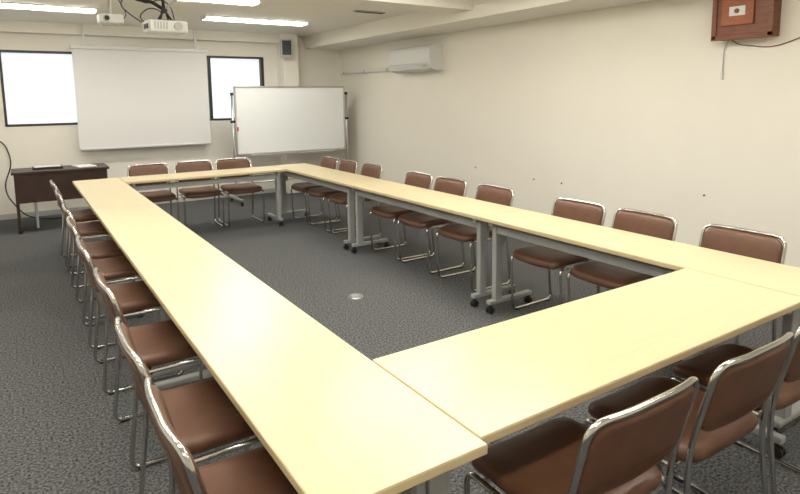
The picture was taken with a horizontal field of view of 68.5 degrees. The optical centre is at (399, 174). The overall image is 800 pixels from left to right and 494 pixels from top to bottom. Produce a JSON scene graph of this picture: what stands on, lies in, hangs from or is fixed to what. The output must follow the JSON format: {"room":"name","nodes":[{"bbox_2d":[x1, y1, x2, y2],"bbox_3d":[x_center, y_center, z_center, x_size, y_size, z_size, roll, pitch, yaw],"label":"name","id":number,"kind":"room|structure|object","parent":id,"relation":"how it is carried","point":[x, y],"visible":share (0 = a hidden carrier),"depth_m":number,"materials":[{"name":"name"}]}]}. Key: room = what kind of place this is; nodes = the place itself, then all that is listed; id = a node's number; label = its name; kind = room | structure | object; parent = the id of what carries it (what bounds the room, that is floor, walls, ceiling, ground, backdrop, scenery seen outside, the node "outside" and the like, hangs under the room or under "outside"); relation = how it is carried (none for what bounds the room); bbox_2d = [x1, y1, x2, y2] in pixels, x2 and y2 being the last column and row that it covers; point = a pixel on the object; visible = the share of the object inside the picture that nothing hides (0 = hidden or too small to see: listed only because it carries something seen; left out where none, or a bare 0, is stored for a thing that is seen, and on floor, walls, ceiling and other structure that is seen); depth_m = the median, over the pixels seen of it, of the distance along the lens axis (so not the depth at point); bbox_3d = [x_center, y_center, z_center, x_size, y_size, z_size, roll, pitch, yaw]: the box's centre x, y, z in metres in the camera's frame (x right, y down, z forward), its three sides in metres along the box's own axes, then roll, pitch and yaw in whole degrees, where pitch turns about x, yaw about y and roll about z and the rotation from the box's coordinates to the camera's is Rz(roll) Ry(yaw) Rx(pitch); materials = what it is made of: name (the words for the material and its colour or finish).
{"room":"conference room","nodes":[
{"label":"conference room","id":0,"kind":"room"},
{"bbox_2d":[0,32,342,214],"bbox_3d":[-3.681,-0.851,8.732,6.210,2.570,0.200,-6,9,-33],"label":"wall","id":1,"kind":"structure","parent":0,"point":[27,146],"depth_m":8.48,"materials":[{"name":"paint"}]},
{"bbox_2d":[0,141,61,218],"bbox_3d":[-4.855,0.034,7.705,0.913,1.103,0.088,-1,8,-5],"label":"power cable","id":2,"kind":"object","parent":1,"relation":"attached to","point":[0,141],"visible":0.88,"depth_m":7.68,"materials":[{"name":"black plastic"}]},
{"bbox_2d":[0,50,77,126],"bbox_3d":[-4.568,-1.183,8.039,1.470,0.990,0.110,-6,9,-33],"label":"window","id":3,"kind":"structure","parent":1,"relation":"in","point":[38,87],"depth_m":7.88,"materials":[{"name":"white glass"}]},
{"bbox_2d":[0,188,274,219],"bbox_3d":[-3.610,0.400,8.808,6.210,0.070,0.012,-6,9,-33],"label":"baseboard","id":4,"kind":"structure","parent":1,"relation":"attached to","point":[270,190],"depth_m":8.22,"materials":[{"name":"grey plastic"}]},
{"bbox_2d":[0,20,279,43],"bbox_3d":[-4.081,-1.989,8.108,5.050,0.140,0.160,-6,9,-33],"label":"trim","id":5,"kind":"structure","parent":1,"relation":"attached to","point":[8,26],"depth_m":8.15,"materials":[{"name":"beige paint"}]},
{"bbox_2d":[207,56,264,120],"bbox_3d":[-2.647,-1.369,9.282,1.020,0.990,0.110,-6,9,-33],"label":"window","id":6,"kind":"structure","parent":1,"relation":"in","point":[223,72],"depth_m":9.26,"materials":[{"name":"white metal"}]},
{"bbox_2d":[280,39,292,56],"bbox_3d":[-1.793,-1.992,9.236,0.180,0.260,0.250,-3,8,-16],"label":"wall speaker","id":7,"kind":"object","parent":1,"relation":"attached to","point":[286,50],"visible":1,"depth_m":9.12,"materials":[{"name":"grey plastic"}]},
{"bbox_2d":[276,33,301,193],"bbox_3d":[-1.818,-0.994,9.654,0.250,2.570,0.280,-6,9,-33],"label":"column","id":8,"kind":"structure","parent":1,"relation":"attached to","point":[287,67],"depth_m":9.48,"materials":[{"name":"paint"}]},
{"bbox_2d":[0,0,416,35],"bbox_3d":[-0.709,-1.605,4.027,6.410,0.100,11.110,-6,9,-33],"label":"ceiling","id":9,"kind":"structure","parent":0,"point":[322,17],"depth_m":7.11,"materials":[{"name":"white paint"}]},
{"bbox_2d":[0,2,98,13],"bbox_3d":[-4.018,-1.802,6.294,1.400,0.034,0.250,-6,9,-33],"label":"recessed light","id":10,"kind":"object","parent":9,"relation":"in","point":[2,4],"visible":1,"depth_m":6.34,"materials":[{"name":"white plastic"}]},
{"bbox_2d":[97,0,126,25],"bbox_3d":[-2.575,-1.520,5.256,0.244,0.352,0.184,-6,9,-33],"label":"ceiling camera","id":11,"kind":"object","parent":9,"relation":"hanging from","point":[109,19],"depth_m":5.23,"materials":[{"name":"white plastic"}]},
{"bbox_2d":[69,24,210,150],"bbox_3d":[-3.633,-1.245,8.377,1.810,1.695,0.060,-6,9,-33],"label":"projection screen","id":12,"kind":"object","parent":9,"relation":"hanging from","point":[126,97],"visible":1,"depth_m":8.35,"materials":[{"name":"white fabric"}]},
{"bbox_2d":[120,0,187,35],"bbox_3d":[-2.149,-1.468,5.161,0.508,0.441,0.355,-7,10,-38],"label":"ceiling projector","id":13,"kind":"object","parent":9,"relation":"hanging from","point":[159,26],"depth_m":5.13,"materials":[{"name":"white plastic"}]},
{"bbox_2d":[186,0,262,5],"bbox_3d":[-2.086,-1.766,5.863,1.400,0.034,0.250,-6,9,-33],"label":"recessed light","id":14,"kind":"object","parent":9,"relation":"in","point":[239,2],"visible":1,"depth_m":6.08,"materials":[{"name":"white plastic"}]},
{"bbox_2d":[199,15,309,25],"bbox_3d":[-1.876,-2.010,7.681,1.400,0.034,0.250,-6,9,-33],"label":"recessed light","id":15,"kind":"object","parent":9,"relation":"in","point":[205,17],"visible":1,"depth_m":7.59,"materials":[{"name":"white plastic"}]},
{"bbox_2d":[353,10,385,13],"bbox_3d":[-0.365,-1.950,7.035,0.400,0.016,0.100,-6,9,-33],"label":"ceiling air vent","id":16,"kind":"object","parent":9,"relation":"in","point":[360,11],"depth_m":7.01,"materials":[{"name":"grey metal"}]},
{"bbox_2d":[288,0,471,13],"bbox_3d":[-1.660,-1.603,4.888,5.550,0.110,0.380,-6,9,-33],"label":"trim","id":17,"kind":"structure","parent":9,"relation":"attached to","point":[431,6],"depth_m":5.95,"materials":[{"name":"beige paint"}]},
{"bbox_2d":[0,191,799,493],"bbox_3d":[-0.680,1.041,4.378,6.410,0.100,11.110,-6,9,-33],"label":"floor","id":18,"kind":"structure","parent":0,"point":[60,433],"depth_m":4.17,"materials":[{"name":"carpet"}]},
{"bbox_2d":[11,163,108,233],"bbox_3d":[-4.197,0.271,7.316,1.030,0.730,0.520,-6,9,-33],"label":"desk","id":19,"kind":"object","parent":18,"relation":"on","point":[31,186],"visible":0.77,"depth_m":7.01,"materials":[{"name":"brown laminate"}]},
{"bbox_2d":[32,165,62,169],"bbox_3d":[-4.331,-0.097,7.218,0.320,0.028,0.220,-6,9,-33],"label":"document tray","id":20,"kind":"object","parent":19,"relation":"on","point":[45,166],"visible":1,"depth_m":7.16,"materials":[{"name":"black plastic"}]},
{"bbox_2d":[71,164,96,167],"bbox_3d":[-3.983,-0.117,7.407,0.210,0.012,0.300,-8,11,-44],"label":"paper stack","id":21,"kind":"object","parent":19,"relation":"on","point":[78,165],"visible":1,"depth_m":7.37,"materials":[{"name":"white paper"}]},
{"bbox_2d":[49,180,107,267],"bbox_3d":[-3.078,0.437,5.718,0.508,0.797,0.472,-6,9,-34],"label":"chair","id":22,"kind":"object","parent":18,"relation":"on","point":[84,215],"visible":0.36,"depth_m":5.57,"materials":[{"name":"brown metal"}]},
{"bbox_2d":[55,189,109,288],"bbox_3d":[-2.677,0.513,5.115,0.508,0.797,0.472,-5,9,-32],"label":"chair","id":23,"kind":"object","parent":18,"relation":"on","point":[93,228],"visible":0.46,"depth_m":4.96,"materials":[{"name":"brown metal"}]},
{"bbox_2d":[62,203,141,320],"bbox_3d":[-2.204,0.603,4.402,0.508,0.797,0.472,-6,9,-34],"label":"chair","id":24,"kind":"object","parent":18,"relation":"on","point":[106,248],"visible":0.44,"depth_m":4.32,"materials":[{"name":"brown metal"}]},
{"bbox_2d":[72,178,152,280],"bbox_3d":[-2.772,0.495,5.628,0.450,0.699,1.947,-6,9,-33],"label":"folding table","id":25,"kind":"object","parent":18,"relation":"on","point":[108,192],"visible":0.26,"depth_m":5.40,"materials":[{"name":"beige laminate"}]},
{"bbox_2d":[66,216,159,349],"bbox_3d":[-1.896,0.664,3.913,0.508,0.797,0.472,-5,9,-32],"label":"chair","id":26,"kind":"object","parent":18,"relation":"on","point":[118,267],"visible":0.53,"depth_m":3.78,"materials":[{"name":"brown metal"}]},
{"bbox_2d":[75,235,185,395],"bbox_3d":[-1.522,0.735,3.347,0.508,0.797,0.472,-5,9,-32],"label":"chair","id":27,"kind":"object","parent":18,"relation":"on","point":[131,296],"visible":0.62,"depth_m":3.20,"materials":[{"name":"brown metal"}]},
{"bbox_2d":[93,267,202,469],"bbox_3d":[-1.093,0.814,2.716,0.508,0.797,0.472,-6,9,-34],"label":"chair","id":28,"kind":"object","parent":18,"relation":"on","point":[162,342],"visible":0.52,"depth_m":2.58,"materials":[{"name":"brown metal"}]},
{"bbox_2d":[127,163,179,221],"bbox_3d":[-2.875,0.285,6.850,0.472,0.797,0.508,-5,9,-32],"label":"chair","id":29,"kind":"object","parent":18,"relation":"on","point":[151,168],"visible":0.46,"depth_m":6.92,"materials":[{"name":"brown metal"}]},
{"bbox_2d":[93,203,224,382],"bbox_3d":[-1.694,0.700,3.992,0.450,0.699,1.987,-6,9,-33],"label":"folding table","id":30,"kind":"object","parent":18,"relation":"on","point":[147,235],"visible":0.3,"depth_m":3.66,"materials":[{"name":"beige laminate"}]},
{"bbox_2d":[114,317,260,493],"bbox_3d":[-0.697,0.892,2.094,0.508,0.797,0.472,-5,9,-32],"label":"chair","id":31,"kind":"object","parent":18,"relation":"on","point":[202,415],"visible":0.55,"depth_m":1.99,"materials":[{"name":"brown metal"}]},
{"bbox_2d":[174,160,224,227],"bbox_3d":[-2.438,0.242,7.136,0.472,0.797,0.508,-5,9,-32],"label":"chair","id":32,"kind":"object","parent":18,"relation":"on","point":[196,165],"visible":0.8,"depth_m":7.17,"materials":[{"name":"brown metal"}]},
{"bbox_2d":[119,166,286,225],"bbox_3d":[-2.245,0.325,6.864,1.792,0.699,0.460,-6,9,-33],"label":"folding table","id":33,"kind":"object","parent":18,"relation":"on","point":[133,181],"visible":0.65,"depth_m":6.76,"materials":[{"name":"beige laminate"}]},
{"bbox_2d":[144,377,297,493],"bbox_3d":[-0.395,0.950,1.639,0.508,0.797,0.472,-5,9,-32],"label":"chair","id":34,"kind":"object","parent":18,"relation":"on","point":[254,471],"visible":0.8,"depth_m":1.65,"materials":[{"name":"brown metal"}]},
{"bbox_2d":[215,157,264,226],"bbox_3d":[-2.014,0.203,7.398,0.472,0.797,0.508,-6,9,-34],"label":"chair","id":35,"kind":"object","parent":18,"relation":"on","point":[228,163],"visible":0.84,"depth_m":7.42,"materials":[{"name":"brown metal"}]},
{"bbox_2d":[230,86,348,206],"bbox_3d":[-1.656,-0.505,9.135,1.930,1.735,0.560,-6,9,-33],"label":"whiteboard","id":36,"kind":"object","parent":18,"relation":"on","point":[269,120],"visible":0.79,"depth_m":9.03,"materials":[{"name":"white plastic"}]},
{"bbox_2d":[137,255,486,493],"bbox_3d":[-0.558,0.916,2.269,0.450,0.699,2.157,-6,9,-33],"label":"folding table","id":37,"kind":"object","parent":18,"relation":"on","point":[333,420],"visible":0.87,"depth_m":1.72,"materials":[{"name":"beige laminate"}]},
{"bbox_2d":[291,156,337,224],"bbox_3d":[-1.084,0.181,7.481,0.508,0.797,0.472,-5,9,-32],"label":"chair","id":38,"kind":"object","parent":18,"relation":"on","point":[328,162],"visible":0.71,"depth_m":7.46,"materials":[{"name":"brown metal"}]},
{"bbox_2d":[273,163,381,249],"bbox_3d":[-0.895,0.311,6.855,0.450,0.699,1.987,-6,9,-33],"label":"folding table","id":39,"kind":"object","parent":18,"relation":"on","point":[323,176],"visible":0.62,"depth_m":6.50,"materials":[{"name":"beige laminate"}]},
{"bbox_2d":[307,159,357,231],"bbox_3d":[-0.808,0.233,7.070,0.508,0.797,0.472,-5,9,-31],"label":"chair","id":40,"kind":"object","parent":18,"relation":"on","point":[345,165],"visible":0.69,"depth_m":7.03,"materials":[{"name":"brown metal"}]},
{"bbox_2d":[328,163,382,235],"bbox_3d":[-0.500,0.290,6.611,0.508,0.797,0.472,-5,9,-32],"label":"chair","id":41,"kind":"object","parent":18,"relation":"on","point":[370,170],"visible":0.43,"depth_m":6.59,"materials":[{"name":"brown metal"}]},
{"bbox_2d":[348,293,363,298],"bbox_3d":[-0.347,0.950,4.617,0.123,0.012,0.123,-6,9,-33],"label":"floor outlet cover","id":42,"kind":"object","parent":18,"relation":"on","point":[355,295],"visible":1,"depth_m":4.60,"materials":[{"name":"silver metal"}]},
{"bbox_2d":[369,171,432,260],"bbox_3d":[0.012,0.387,5.842,0.508,0.797,0.472,-5,9,-33],"label":"chair","id":43,"kind":"object","parent":18,"relation":"on","point":[413,178],"visible":0.71,"depth_m":5.80,"materials":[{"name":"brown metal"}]},
{"bbox_2d":[397,176,466,273],"bbox_3d":[0.296,0.441,5.413,0.508,0.797,0.472,-6,9,-34],"label":"chair","id":44,"kind":"object","parent":18,"relation":"on","point":[449,185],"visible":0.8,"depth_m":5.37,"materials":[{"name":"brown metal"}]},
{"bbox_2d":[346,180,523,306],"bbox_3d":[0.202,0.520,5.190,0.450,0.699,2.017,-6,9,-33],"label":"folding table","id":45,"kind":"object","parent":18,"relation":"on","point":[455,208],"visible":0.79,"depth_m":4.84,"materials":[{"name":"beige laminate"}]},
{"bbox_2d":[436,183,513,292],"bbox_3d":[0.625,0.504,4.913,0.508,0.797,0.472,-5,9,-32],"label":"chair","id":46,"kind":"object","parent":18,"relation":"on","point":[501,195],"visible":0.7,"depth_m":4.88,"materials":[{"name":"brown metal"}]},
{"bbox_2d":[510,197,605,309],"bbox_3d":[1.113,0.598,4.161,0.508,0.797,0.472,-6,9,-34],"label":"chair","id":47,"kind":"object","parent":18,"relation":"on","point":[573,209],"visible":0.63,"depth_m":4.14,"materials":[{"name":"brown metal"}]},
{"bbox_2d":[464,376,698,493],"bbox_3d":[0.514,0.927,1.732,0.472,0.797,0.508,-5,9,-32],"label":"chair","id":48,"kind":"object","parent":18,"relation":"on","point":[620,452],"visible":0.98,"depth_m":1.61,"materials":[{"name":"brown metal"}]},
{"bbox_2d":[372,268,799,493],"bbox_3d":[0.809,0.906,2.233,1.792,0.699,0.540,-6,9,-33],"label":"folding table","id":49,"kind":"object","parent":18,"relation":"on","point":[496,381],"visible":0.77,"depth_m":2.00,"materials":[{"name":"beige laminate"}]},
{"bbox_2d":[567,208,677,302],"bbox_3d":[1.400,0.652,3.731,0.508,0.797,0.472,-5,9,-32],"label":"chair","id":50,"kind":"object","parent":18,"relation":"on","point":[609,276],"visible":0.54,"depth_m":3.71,"materials":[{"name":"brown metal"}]},
{"bbox_2d":[479,210,799,433],"bbox_3d":[1.322,0.733,3.492,0.450,0.699,2.067,-6,9,-33],"label":"folding table","id":51,"kind":"object","parent":18,"relation":"on","point":[653,256],"visible":0.69,"depth_m":3.31,"materials":[{"name":"beige laminate"}]},
{"bbox_2d":[582,332,793,493],"bbox_3d":[0.967,0.884,2.019,0.472,0.797,0.508,-5,9,-33],"label":"chair","id":52,"kind":"object","parent":18,"relation":"on","point":[721,415],"visible":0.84,"depth_m":1.83,"materials":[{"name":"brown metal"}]},
{"bbox_2d":[667,326,799,493],"bbox_3d":[1.404,0.841,2.311,0.472,0.797,0.508,-5,9,-32],"label":"chair","id":53,"kind":"object","parent":18,"relation":"on","point":[702,366],"visible":0.56,"depth_m":2.26,"materials":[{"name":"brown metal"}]},
{"bbox_2d":[698,224,786,343],"bbox_3d":[1.740,0.716,3.222,0.508,0.797,0.472,-6,9,-33],"label":"chair","id":54,"kind":"object","parent":18,"relation":"on","point":[755,244],"visible":0.17,"depth_m":3.27,"materials":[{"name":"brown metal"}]},
{"bbox_2d":[340,0,799,267],"bbox_3d":[1.945,-0.538,5.911,0.100,2.570,11.110,-6,9,-33],"label":"wall","id":55,"kind":"structure","parent":0,"point":[627,106],"depth_m":5.70,"materials":[{"name":"paint"}]},
{"bbox_2d":[340,68,390,74],"bbox_3d":[-0.511,-1.654,9.391,0.060,0.050,1.870,-6,9,-33],"label":"pipe","id":56,"kind":"object","parent":55,"relation":"attached to","point":[386,69],"visible":0.95,"depth_m":9.39,"materials":[{"name":"white plastic"}]},
{"bbox_2d":[388,45,442,72],"bbox_3d":[0.201,-1.598,8.139,0.235,0.333,1.000,-6,9,-33],"label":"air conditioner","id":57,"kind":"object","parent":55,"relation":"attached to","point":[426,57],"visible":1,"depth_m":7.93,"materials":[{"name":"white plastic"}]},
{"bbox_2d":[304,0,655,49],"bbox_3d":[1.642,-1.677,5.508,0.660,0.200,10.810,-6,9,-33],"label":"beam","id":58,"kind":"structure","parent":55,"relation":"attached to","point":[484,13],"depth_m":6.78,"materials":[{"name":"beige paint"}]},
{"bbox_2d":[711,0,781,41],"bbox_3d":[2.644,-1.230,4.497,0.150,0.376,0.456,-6,9,-33],"label":"wall box","id":59,"kind":"object","parent":55,"relation":"attached to","point":[731,19],"visible":1,"depth_m":4.45,"materials":[{"name":"brown wood"}]},
{"bbox_2d":[720,37,799,79],"bbox_3d":[2.818,-0.923,4.394,0.020,0.394,0.818,-6,9,-33],"label":"cable","id":60,"kind":"object","parent":55,"relation":"attached to","point":[722,72],"visible":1,"depth_m":4.63,"materials":[{"name":"light grey plastic"},{"name":"white plastic"}]}
]}

